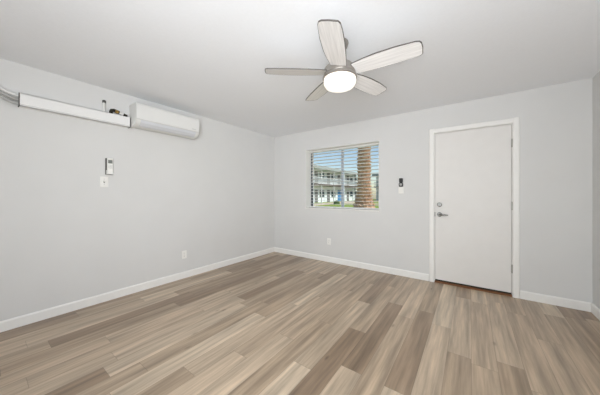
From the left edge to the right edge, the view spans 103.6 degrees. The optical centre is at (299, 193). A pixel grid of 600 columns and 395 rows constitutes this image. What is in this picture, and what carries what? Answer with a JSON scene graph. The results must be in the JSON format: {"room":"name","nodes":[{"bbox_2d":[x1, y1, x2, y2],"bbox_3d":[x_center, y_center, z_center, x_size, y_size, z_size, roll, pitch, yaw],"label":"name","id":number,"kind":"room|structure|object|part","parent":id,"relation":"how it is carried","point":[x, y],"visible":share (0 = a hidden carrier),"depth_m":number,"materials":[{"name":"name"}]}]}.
{"room":"empty living room","nodes":[
{"label":"empty living room","id":0,"kind":"room"},
{"bbox_2d":[0,58,273,320],"bbox_3d":[-2.523,0.010,2.530,0.260,2.440,6.400,0,0,36],"label":"wall","id":1,"kind":"structure","parent":0,"point":[65,237],"depth_m":2.73,"materials":[{"name":"paint"}]},
{"bbox_2d":[0,90,18,100],"bbox_3d":[-2.694,-1.014,1.992,0.027,0.332,0.573,0,0,36],"label":"insulated pipe","id":2,"kind":"object","parent":1,"relation":"attached to","point":[1,92],"visible":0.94,"depth_m":2.11,"materials":[{"name":"white plastic"}]},
{"bbox_2d":[18,93,130,127],"bbox_3d":[-2.329,-0.864,2.517,0.072,0.117,0.871,0,0,36],"label":"duct cover","id":3,"kind":"object","parent":1,"relation":"attached to","point":[26,101],"visible":0.96,"depth_m":2.43,"materials":[{"name":"plastic"}]},
{"bbox_2d":[0,86,18,96],"bbox_3d":[-2.687,-1.040,2.005,0.027,0.310,0.543,0,0,36],"label":"insulated pipe","id":4,"kind":"object","parent":3,"relation":"attached to","point":[1,88],"visible":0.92,"depth_m":2.11,"materials":[{"name":"white plastic"}]},
{"bbox_2d":[0,94,18,104],"bbox_3d":[-2.715,-1.001,1.970,0.027,0.375,0.633,0,0,36],"label":"insulated pipe","id":5,"kind":"object","parent":3,"relation":"attached to","point":[1,96],"visible":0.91,"depth_m":2.11,"materials":[{"name":"white plastic"}]},
{"bbox_2d":[109,109,127,116],"bbox_3d":[-2.139,-0.958,2.783,0.051,0.072,0.178,0,0,36],"label":"joint","id":6,"kind":"object","parent":3,"relation":"attached to","point":[110,110],"visible":0.93,"depth_m":2.76,"materials":[{"name":"gold metal"}]},
{"bbox_2d":[100,176,107,186],"bbox_3d":[-2.233,-0.139,2.693,0.020,0.120,0.076,0,0,36],"label":"light switch","id":7,"kind":"object","parent":1,"relation":"attached to","point":[103,180],"visible":1,"depth_m":2.69,"materials":[{"name":"plastic"}]},
{"bbox_2d":[105,158,113,174],"bbox_3d":[-2.199,-0.317,2.726,0.037,0.188,0.073,0,0,36],"label":"remote holder","id":8,"kind":"object","parent":1,"relation":"attached to","point":[106,173],"visible":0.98,"depth_m":2.71,"materials":[{"name":"white plastic"}]},
{"bbox_2d":[107,158,112,173],"bbox_3d":[-2.196,-0.320,2.729,0.026,0.185,0.054,0,0,36],"label":"remote control","id":9,"kind":"object","parent":8,"relation":"in","point":[109,160],"visible":1,"depth_m":2.72,"materials":[{"name":"plastic"}]},
{"bbox_2d":[0,247,274,331],"bbox_3d":[-2.413,1.183,2.451,0.013,0.095,6.400,0,0,36],"label":"baseboard","id":10,"kind":"structure","parent":1,"relation":"attached to","point":[19,321],"depth_m":2.74,"materials":[{"name":"paint"}]},
{"bbox_2d":[129,102,198,138],"bbox_3d":[-1.774,-0.949,3.149,0.229,0.278,0.790,0,0,36],"label":"air conditioner","id":11,"kind":"object","parent":1,"relation":"attached to","point":[144,117],"visible":0.98,"depth_m":3.02,"materials":[{"name":"plastic"}]},
{"bbox_2d":[182,250,186,258],"bbox_3d":[-1.693,0.887,3.452,0.009,0.116,0.072,0,0,36],"label":"wall outlet","id":12,"kind":"object","parent":1,"relation":"attached to","point":[184,253],"visible":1,"depth_m":3.45,"materials":[{"name":"plastic"}]},
{"bbox_2d":[0,252,599,394],"bbox_3d":[-0.622,1.290,1.159,4.950,0.120,6.920,0,0,36],"label":"floor","id":13,"kind":"structure","parent":0,"point":[274,323],"depth_m":1.96,"materials":[{"name":"laminate"}]},
{"bbox_2d":[435,280,511,296],"bbox_3d":[2.283,1.220,3.162,0.807,0.020,0.272,0,0,36],"label":"threshold","id":14,"kind":"object","parent":13,"relation":"on","point":[436,281],"visible":0.47,"depth_m":3.03,"materials":[{"name":"brown wood"}]},
{"bbox_2d":[0,0,599,136],"bbox_3d":[-1.008,-1.300,0.623,4.950,0.180,8.280,0,0,36],"label":"ceiling","id":15,"kind":"structure","parent":0,"point":[209,59],"depth_m":1.96,"materials":[{"name":"paint"}]},
{"bbox_2d":[265,19,422,100],"bbox_3d":[0.351,-1.024,1.870,1.115,0.372,1.153,0,0,36],"label":"ceiling fan","id":16,"kind":"object","parent":15,"relation":"hanging from","point":[340,74],"visible":1,"depth_m":1.76,"materials":[{"name":"white wood"}]},
{"bbox_3d":[-0.037,-0.970,1.876,0.473,0.006,0.153,0,12,-2],"label":"blade","id":17,"kind":"part","parent":16,"relation":"part of","materials":[{"name":"beige wood"}]},
{"bbox_3d":[0.196,-0.970,2.222,0.153,0.006,0.473,-12,4,-20],"label":"blade","id":18,"kind":"part","parent":16,"relation":"part of","materials":[{"name":"grey wood"}]},
{"bbox_3d":[0.220,-0.970,1.547,0.153,0.006,0.473,12,3,15],"label":"blade","id":19,"kind":"part","parent":16,"relation":"part of","materials":[{"name":"grey wood"}]},
{"bbox_3d":[0.318,-0.880,1.888,0.254,0.084,0.254,0,0,36],"label":"lamp shade","id":20,"kind":"part","parent":16,"relation":"part of","materials":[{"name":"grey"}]},
{"bbox_3d":[0.597,-0.970,2.106,0.473,0.006,0.153,0,-12,-38],"label":"blade","id":21,"kind":"part","parent":16,"relation":"part of","materials":[{"name":"grey wood"}]},
{"bbox_3d":[0.612,-0.970,1.689,0.473,0.006,0.153,0,-12,34],"label":"blade","id":22,"kind":"part","parent":16,"relation":"part of","materials":[{"name":"beige wood"}]},
{"bbox_2d":[274,78,592,302],"bbox_3d":[1.326,0.010,3.859,4.950,2.440,0.260,0,0,36],"label":"wall","id":23,"kind":"structure","parent":0,"point":[556,121],"depth_m":3.14,"materials":[{"name":"paint"}]},
{"bbox_2d":[306,141,378,206],"bbox_3d":[0.738,-0.292,4.242,1.412,1.106,0.189,0,0,36],"label":"window frame","id":24,"kind":"structure","parent":23,"relation":"in","point":[308,154],"depth_m":4.62,"materials":[{"name":"paint"}]},
{"bbox_2d":[310,143,378,209],"bbox_3d":[0.768,-0.291,4.281,1.380,1.096,0.077,0,0,36],"label":"window blind","id":25,"kind":"object","parent":24,"relation":"attached to","point":[371,145],"visible":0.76,"depth_m":4.24,"materials":[{"name":"white plastic"}]},
{"bbox_3d":[0.771,-0.829,4.285,1.380,0.021,0.052,0,0,36],"label":"head rail","id":26,"kind":"part","parent":25,"relation":"part of","materials":[{"name":"white plastic"}]},
{"bbox_3d":[0.771,0.248,4.285,1.380,0.018,0.064,0,0,36],"label":"rail","id":27,"kind":"part","parent":25,"relation":"part of","materials":[{"name":"white plastic"}]},
{"bbox_3d":[1.212,-0.280,3.966,0.002,1.050,0.067,0,0,36],"label":"ladder cord","id":28,"kind":"part","parent":25,"relation":"part of","materials":[{"name":"white fabric"}]},
{"bbox_2d":[306,207,378,211],"bbox_3d":[0.734,0.270,4.236,1.410,0.018,0.202,0,0,36],"label":"window sill","id":29,"kind":"structure","parent":23,"relation":"attached to","point":[306,207],"depth_m":4.16,"materials":[{"name":"paint"}]},
{"bbox_2d":[311,145,378,207],"bbox_3d":[0.806,-0.285,4.337,1.412,1.120,0.054,0,0,36],"label":"window","id":30,"kind":"structure","parent":23,"relation":"in","point":[342,156],"depth_m":4.34,"materials":[{"name":"plastic"}]},
{"bbox_2d":[275,247,428,280],"bbox_3d":[0.641,1.183,4.185,2.911,0.095,0.013,0,0,36],"label":"baseboard","id":31,"kind":"structure","parent":23,"relation":"attached to","point":[411,274],"depth_m":3.93,"materials":[{"name":"paint"}]},
{"bbox_2d":[399,178,403,193],"bbox_3d":[1.515,-0.122,3.544,0.072,0.230,0.031,0,0,36],"label":"wall control","id":32,"kind":"object","parent":23,"relation":"attached to","point":[401,188],"visible":1,"depth_m":3.54,"materials":[{"name":"plastic"}]},
{"bbox_2d":[434,123,512,296],"bbox_3d":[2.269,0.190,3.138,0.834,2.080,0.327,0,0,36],"label":"door","id":33,"kind":"structure","parent":23,"relation":"in","point":[473,168],"depth_m":3.04,"materials":[{"name":"paint"}]},
{"bbox_2d":[429,117,519,297],"bbox_3d":[2.205,0.162,3.054,0.944,2.136,0.018,0,0,36],"label":"door frame","id":34,"kind":"structure","parent":23,"relation":"attached to","point":[516,121],"depth_m":2.81,"materials":[{"name":"paint"}]},
{"bbox_2d":[520,290,590,311],"bbox_3d":[2.812,1.183,2.620,0.545,0.095,0.013,0,0,36],"label":"baseboard","id":35,"kind":"structure","parent":23,"relation":"attached to","point":[547,299],"depth_m":2.60,"materials":[{"name":"paint"}]},
{"bbox_2d":[593,71,599,308],"bbox_3d":[1.280,0.010,-0.213,0.260,2.440,6.400,0,0,36],"label":"wall","id":36,"kind":"structure","parent":0,"point":[596,79],"depth_m":2.38,"materials":[{"name":"paint"}]},
{"bbox_2d":[591,303,599,319],"bbox_3d":[1.169,1.183,-0.133,0.013,0.095,6.400,0,0,36],"label":"baseboard","id":37,"kind":"structure","parent":36,"relation":"attached to","point":[595,311],"depth_m":2.37,"materials":[{"name":"paint"}]},
{"label":"outside","id":38,"kind":"structure","parent":0,"visible":0},
{"bbox_2d":[314,201,378,205],"bbox_3d":[12.306,1.360,23.380,28.600,0.140,44.230,0,0,36],"label":"path","id":39,"kind":"structure","parent":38,"point":[347,202],"depth_m":33.54,"materials":[{"name":"concrete"}]},
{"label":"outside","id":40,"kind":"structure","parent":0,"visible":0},
{"bbox_2d":[316,199,378,207],"bbox_3d":[17.991,1.104,29.039,50.000,0.552,59.400,0,0,36],"label":"lawn","id":41,"kind":"structure","parent":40,"point":[374,200],"depth_m":28.32,"materials":[{"name":"green plant"}]},
{"bbox_2d":[314,165,357,202],"bbox_3d":[-0.408,-1.430,37.872,8.620,5.620,40.400,0,0,36],"label":"apartment building","id":42,"kind":"structure","parent":41,"relation":"on","point":[332,186],"depth_m":41.05,"materials":[{"name":"white paint"}]},
{"bbox_3d":[2.346,-2.090,34.776,0.050,0.900,38.000,0,0,36],"label":"railing","id":43,"kind":"part","parent":42,"relation":"part of","materials":[{"name":"white metal"}]},
{"bbox_2d":[353,147,374,207],"bbox_3d":[3.769,-3.105,14.026,5.679,8.090,5.716,0,0,36],"label":"palm tree","id":44,"kind":"object","parent":41,"relation":"on","point":[367,176],"visible":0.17,"depth_m":13.66,"materials":[{"name":"brown plant"}]},
{"bbox_2d":[372,174,378,200],"bbox_3d":[29.267,-1.430,45.183,28.400,5.620,8.620,0,0,36],"label":"apartment building","id":45,"kind":"structure","parent":41,"relation":"on","point":[377,178],"depth_m":50.99,"materials":[{"name":"white paint"}]}
]}

